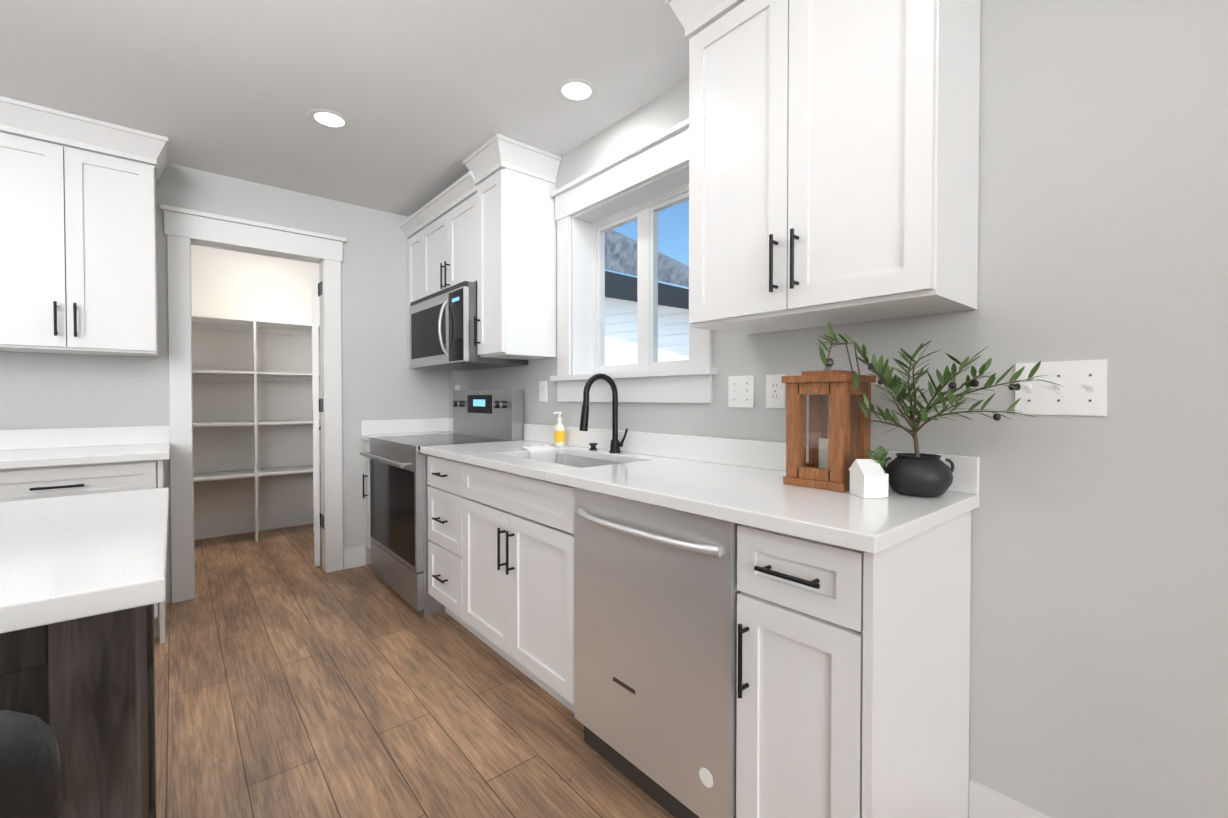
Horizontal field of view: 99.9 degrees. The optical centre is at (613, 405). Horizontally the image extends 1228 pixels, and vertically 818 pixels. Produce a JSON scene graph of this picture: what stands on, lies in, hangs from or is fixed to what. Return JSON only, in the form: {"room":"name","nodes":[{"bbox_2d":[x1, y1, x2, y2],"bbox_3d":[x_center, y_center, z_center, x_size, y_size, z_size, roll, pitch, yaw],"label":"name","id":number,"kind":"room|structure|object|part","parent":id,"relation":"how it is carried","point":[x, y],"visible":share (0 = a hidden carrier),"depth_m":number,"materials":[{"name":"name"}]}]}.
{"room":"kitchen","nodes":[
{"label":"kitchen","id":0,"kind":"room"},
{"bbox_2d":[0,163,450,603],"bbox_3d":[-3.097,-0.115,2.528,4.700,2.500,0.120,-1,1,-41],"label":"wall","id":1,"kind":"structure","parent":0,"point":[382,379],"depth_m":3.37,"materials":[{"name":"grey paint"}]},
{"bbox_2d":[0,96,168,356],"bbox_3d":[-2.660,-0.815,2.556,0.695,1.098,0.385,-1,1,-41],"label":"upper cabinet","id":2,"kind":"object","parent":1,"relation":"attached to","point":[78,241],"visible":1,"depth_m":2.46,"materials":[{"name":"white wood"}]},
{"bbox_2d":[160,204,345,602],"bbox_3d":[-2.225,-0.002,3.261,0.943,2.251,0.178,-1,1,-41],"label":"door frame","id":3,"kind":"structure","parent":1,"relation":"attached to","point":[185,229],"depth_m":3.07,"materials":[{"name":"white wood"}]},
{"bbox_2d":[312,270,323,565],"bbox_3d":[-2.149,0.088,3.805,0.128,2.033,0.780,0,1,-30],"label":"pantry door","id":4,"kind":"structure","parent":1,"relation":"in","point":[316,427],"depth_m":3.54,"materials":[{"name":"white wood"}]},
{"bbox_3d":[-1.990,0.000,3.505,0.010,1.670,0.103,-1,1,-41],"label":"pantry door hinges","id":5,"kind":"part","parent":4,"relation":"part of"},
{"bbox_2d":[191,245,320,522],"bbox_3d":[-3.123,-0.146,4.597,2.050,2.500,0.100,-1,1,-41],"label":"wall","id":6,"kind":"structure","parent":0,"point":[228,283],"depth_m":4.49,"materials":[{"name":"white paint"}]},
{"bbox_2d":[194,508,320,539],"bbox_3d":[-3.047,1.037,4.603,1.949,0.135,0.015,-1,1,-41],"label":"baseboard","id":7,"kind":"structure","parent":6,"relation":"attached to","point":[203,530],"depth_m":4.49,"materials":[{"name":"white wood"}]},
{"bbox_2d":[0,0,688,216],"bbox_3d":[-1.423,-1.389,0.704,4.900,0.100,8.200,-1,1,-41],"label":"ceiling","id":8,"kind":"structure","parent":0,"point":[426,98],"depth_m":2.12,"materials":[{"name":"white paint"}]},
{"bbox_2d":[307,109,350,129],"bbox_3d":[-1.357,-1.361,2.459,0.184,0.004,0.184,-1,1,-41],"label":"recessed light","id":9,"kind":"object","parent":8,"relation":"in","point":[330,118],"visible":1,"depth_m":2.45,"materials":[{"name":"white"}]},
{"bbox_2d":[555,78,597,102],"bbox_3d":[-0.162,-1.358,2.230,0.184,0.004,0.184,-1,1,-41],"label":"recessed light","id":10,"kind":"object","parent":8,"relation":"in","point":[577,89],"visible":1,"depth_m":2.23,"materials":[{"name":"white"}]},
{"bbox_2d":[154,523,674,817],"bbox_3d":[-1.423,1.191,0.742,4.900,0.060,8.200,-1,1,-41],"label":"floor","id":11,"kind":"structure","parent":0,"point":[292,680],"depth_m":1.92,"materials":[{"name":"brown wood"}]},
{"bbox_2d":[0,710,61,817],"bbox_3d":[-0.747,0.702,0.398,0.464,0.931,0.442,1,1,40],"label":"bar stool","id":12,"kind":"object","parent":11,"relation":"on","point":[30,777],"visible":1,"depth_m":0.41,"materials":[{"name":"black leather"}]},
{"bbox_2d":[0,608,156,817],"bbox_3d":[-1.724,0.725,0.475,1.925,0.880,0.845,-1,1,-41],"label":"kitchen island","id":13,"kind":"object","parent":11,"relation":"on","point":[91,681],"depth_m":0.75,"materials":[{"name":"brown wood"}]},
{"bbox_2d":[0,488,168,635],"bbox_3d":[-1.711,0.266,0.450,2.000,0.034,0.970,-1,1,-41],"label":"island countertop","id":14,"kind":"structure","parent":13,"relation":"on","point":[66,559],"depth_m":0.83,"materials":[{"name":"white stone"}]},
{"bbox_2d":[0,460,165,642],"bbox_3d":[-2.588,0.696,2.468,0.660,0.880,0.646,-1,1,-41],"label":"base cabinet","id":15,"kind":"object","parent":11,"relation":"on","point":[16,484],"visible":0.31,"depth_m":2.30,"materials":[{"name":"white wood"}]},
{"bbox_2d":[0,425,169,468],"bbox_3d":[-2.824,0.191,2.255,1.335,0.135,0.652,-1,1,-41],"label":"countertop","id":16,"kind":"structure","parent":15,"relation":"on","point":[24,448],"depth_m":2.57,"materials":[{"name":"white stone"}]},
{"bbox_2d":[192,314,320,541],"bbox_3d":[-2.924,0.202,4.434,1.925,1.810,0.384,-1,1,-41],"label":"pantry shelves","id":17,"kind":"object","parent":11,"relation":"on","point":[211,322],"visible":0.46,"depth_m":4.30,"materials":[{"name":"white wood"}]},
{"bbox_2d":[363,441,371,548],"bbox_3d":[-1.431,0.678,3.706,0.646,0.880,0.265,-1,1,-41],"label":"base cabinet","id":18,"kind":"object","parent":11,"relation":"on","point":[368,506],"visible":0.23,"depth_m":3.58,"materials":[{"name":"white"}]},
{"bbox_2d":[361,418,452,440],"bbox_3d":[-1.431,0.170,3.697,0.647,0.135,0.269,-1,1,-41],"label":"countertop","id":19,"kind":"structure","parent":18,"relation":"on","point":[391,427],"depth_m":3.75,"materials":[{"name":"white stone"}]},
{"bbox_2d":[360,389,523,616],"bbox_3d":[-1.102,0.512,3.237,0.717,1.225,0.856,-1,1,-41],"label":"electric range","id":20,"kind":"object","parent":11,"relation":"on","point":[399,515],"visible":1,"depth_m":3.07,"materials":[{"name":"silver metal"}]},
{"bbox_2d":[427,455,480,639],"bbox_3d":[-0.637,0.691,2.777,0.646,0.880,0.436,-1,1,-41],"label":"base cabinet","id":21,"kind":"object","parent":11,"relation":"on","point":[445,537],"visible":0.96,"depth_m":2.58,"materials":[{"name":"white wood"}]},
{"bbox_2d":[462,459,597,713],"bbox_3d":[-0.203,0.699,2.269,0.646,0.880,0.897,-1,1,-41],"label":"base cabinet","id":22,"kind":"object","parent":11,"relation":"on","point":[518,571],"visible":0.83,"depth_m":2.02,"materials":[{"name":"white wood"}]},
{"bbox_2d":[420,424,979,553],"bbox_3d":[-0.024,0.194,2.052,0.647,0.135,2.327,-1,1,-41],"label":"countertop","id":23,"kind":"structure","parent":22,"relation":"on","point":[738,481],"depth_m":1.51,"materials":[{"name":"white stone"}]},
{"bbox_2d":[519,445,556,462],"bbox_3d":[-0.383,0.264,2.590,0.168,0.118,0.103,-1,1,-41],"label":"cloth","id":24,"kind":"object","parent":23,"relation":"on","point":[546,453],"visible":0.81,"depth_m":2.56,"materials":[{"name":"white fabric"}]},
{"bbox_2d":[553,412,564,445],"bbox_3d":[-0.293,0.125,2.745,0.067,0.182,0.057,-1,1,-41],"label":"soap bottle","id":25,"kind":"object","parent":23,"relation":"on","point":[559,434],"visible":0.98,"depth_m":2.73,"materials":[{"name":"white plastic"}]},
{"bbox_2d":[527,455,620,467],"bbox_3d":[-0.189,0.358,2.272,0.396,0.197,0.676,-1,1,-41],"label":"undermount sink","id":26,"kind":"object","parent":23,"relation":"in","point":[576,461],"depth_m":2.54,"materials":[{"name":"silver metal"}]},
{"bbox_2d":[589,443,597,449],"bbox_3d":[-0.102,0.201,2.534,0.042,0.035,0.042,-1,1,-41],"label":"air gap cap","id":27,"kind":"object","parent":23,"relation":"on","point":[593,446],"visible":0.98,"depth_m":2.52,"materials":[{"name":"black metal"}]},
{"bbox_2d":[579,373,627,452],"bbox_3d":[-0.049,0.038,2.335,0.232,0.367,0.095,-1,1,-41],"label":"gooseneck faucet","id":28,"kind":"object","parent":23,"relation":"on","point":[615,445],"visible":1,"depth_m":2.37,"materials":[{"name":"black metal"}]},
{"bbox_2d":[782,358,875,491],"bbox_3d":[0.632,0.047,1.522,0.192,0.373,0.192,-1,1,-41],"label":"lantern","id":29,"kind":"object","parent":23,"relation":"on","point":[839,448],"visible":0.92,"depth_m":1.49,"materials":[{"name":"brown wood"}]},
{"bbox_2d":[848,446,892,498],"bbox_3d":[0.678,0.171,1.347,0.095,0.130,0.080,0,1,-3],"label":"planter","id":30,"kind":"object","parent":23,"relation":"on","point":[869,478],"visible":1,"depth_m":1.33,"materials":[{"name":"white ceramic"}]},
{"bbox_2d":[883,453,954,496],"bbox_3d":[0.808,0.184,1.372,0.158,0.104,0.158,-1,1,-41],"label":"pot","id":31,"kind":"object","parent":23,"relation":"on","point":[924,475],"visible":0.96,"depth_m":1.32,"materials":[{"name":"black ceramic"}]},
{"bbox_2d":[804,321,1061,456],"bbox_3d":[0.772,-0.036,1.306,0.275,0.373,0.522,-1,1,-41],"label":"plant","id":32,"kind":"object","parent":31,"relation":"in","point":[895,384],"visible":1,"depth_m":1.33,"materials":[{"name":"green plant"}]},
{"bbox_2d":[574,487,740,817],"bbox_3d":[0.287,0.711,1.670,0.660,0.874,0.639,-1,1,-41],"label":"dishwasher","id":33,"kind":"object","parent":11,"relation":"on","point":[656,591],"visible":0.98,"depth_m":1.43,"materials":[{"name":"silver metal"}]},
{"bbox_2d":[736,511,970,817],"bbox_3d":[0.616,0.713,1.312,0.646,0.880,0.321,-1,1,-41],"label":"base cabinet","id":34,"kind":"object","parent":11,"relation":"on","point":[853,679],"visible":1,"depth_m":1.14,"materials":[{"name":"white wood"}]},
{"bbox_2d":[450,0,1227,817],"bbox_3d":[0.363,-0.111,2.250,0.200,2.500,8.200,-1,1,-41],"label":"wall","id":35,"kind":"structure","parent":0,"point":[1098,642],"depth_m":1.22,"materials":[{"name":"grey paint"}]},
{"bbox_2d":[400,214,422,364],"bbox_3d":[-1.318,-0.798,3.761,0.375,1.030,0.295,-1,1,-41],"label":"upper cabinet","id":36,"kind":"object","parent":35,"relation":"attached to","point":[410,226],"visible":0.27,"depth_m":3.68,"materials":[{"name":"white wood"}]},
{"bbox_2d":[414,171,477,296],"bbox_3d":[-0.940,-1.004,3.315,0.375,0.605,0.866,-1,1,-41],"label":"upper cabinet","id":37,"kind":"object","parent":35,"relation":"attached to","point":[447,218],"visible":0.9,"depth_m":3.19,"materials":[{"name":"white wood"}]},
{"bbox_2d":[409,281,527,370],"bbox_3d":[-0.975,-0.470,3.293,0.465,0.448,0.862,-1,1,-41],"label":"microwave","id":38,"kind":"object","parent":37,"relation":"attached to","point":[441,329],"visible":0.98,"depth_m":3.04,"materials":[{"name":"silver metal"}]},
{"bbox_2d":[463,133,560,359],"bbox_3d":[-0.568,-0.819,2.871,0.390,1.098,0.400,-1,1,-41],"label":"upper cabinet","id":39,"kind":"object","parent":35,"relation":"attached to","point":[516,181],"visible":0.96,"depth_m":2.77,"materials":[{"name":"white wood"}]},
{"bbox_2d":[539,381,546,401],"bbox_3d":[-0.412,-0.082,2.998,0.006,0.120,0.076,-1,1,-41],"label":"electrical outlet plate","id":40,"kind":"object","parent":35,"relation":"attached to","point":[542,391],"visible":1,"depth_m":2.99,"materials":[{"name":"white plastic"}]},
{"bbox_2d":[550,118,717,402],"bbox_3d":[0.098,-0.593,2.503,0.235,1.156,1.130,-1,1,-41],"label":"window","id":41,"kind":"structure","parent":35,"relation":"in","point":[664,152],"depth_m":2.55,"materials":[{"name":"white wood"}]},
{"bbox_2d":[728,375,753,407],"bbox_3d":[0.478,-0.052,1.951,0.014,0.120,0.115,-1,1,-41],"label":"switch plate","id":42,"kind":"object","parent":35,"relation":"attached to","point":[741,391],"visible":1,"depth_m":1.95,"materials":[{"name":"white plastic"}]},
{"bbox_2d":[766,374,785,407],"bbox_3d":[0.577,-0.050,1.841,0.006,0.120,0.076,-1,1,-41],"label":"electrical outlet plate","id":43,"kind":"object","parent":35,"relation":"attached to","point":[775,392],"visible":1,"depth_m":1.84,"materials":[{"name":"white plastic"}]},
{"bbox_2d":[665,0,980,334],"bbox_3d":[0.588,-0.803,1.523,0.385,1.090,0.840,-1,1,-41],"label":"upper cabinet","id":44,"kind":"object","parent":35,"relation":"attached to","point":[833,162],"visible":1,"depth_m":1.36,"materials":[{"name":"white wood"}]},
{"bbox_2d":[969,779,1050,817],"bbox_3d":[1.916,1.100,0.285,0.015,0.135,2.928,-1,1,-41],"label":"baseboard","id":45,"kind":"structure","parent":35,"relation":"attached to","point":[986,802],"depth_m":1.35,"materials":[{"name":"white wood"}]},
{"bbox_2d":[1015,359,1107,415],"bbox_3d":[1.077,-0.041,1.250,0.014,0.130,0.170,-1,1,-41],"label":"switch plate","id":46,"kind":"object","parent":35,"relation":"attached to","point":[1082,390],"visible":0.94,"depth_m":1.24,"materials":[{"name":"white plastic"}]},
{"label":"outside","id":47,"kind":"structure","parent":0,"visible":0},
{"bbox_2d":[605,297,688,365],"bbox_3d":[1.176,-1.587,7.396,0.150,5.300,16.000,-1,1,-41],"label":"house","id":48,"kind":"structure","parent":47,"point":[621,332],"depth_m":8.29,"materials":[{"name":"white"}]},
{"bbox_2d":[605,230,688,286],"bbox_3d":[-0.818,-3.582,9.445,0.140,4.570,8.250,-1,1,-41],"label":"mountain","id":49,"kind":"structure","parent":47,"point":[620,253],"depth_m":8.10},
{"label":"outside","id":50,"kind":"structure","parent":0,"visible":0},
{"bbox_2d":[605,271,688,309],"bbox_3d":[-0.270,-2.251,8.532,0.540,3.385,10.380,-1,1,-41],"label":"roof","id":51,"kind":"structure","parent":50,"point":[620,286],"depth_m":7.48,"materials":[{"name":"grey"}]}
]}

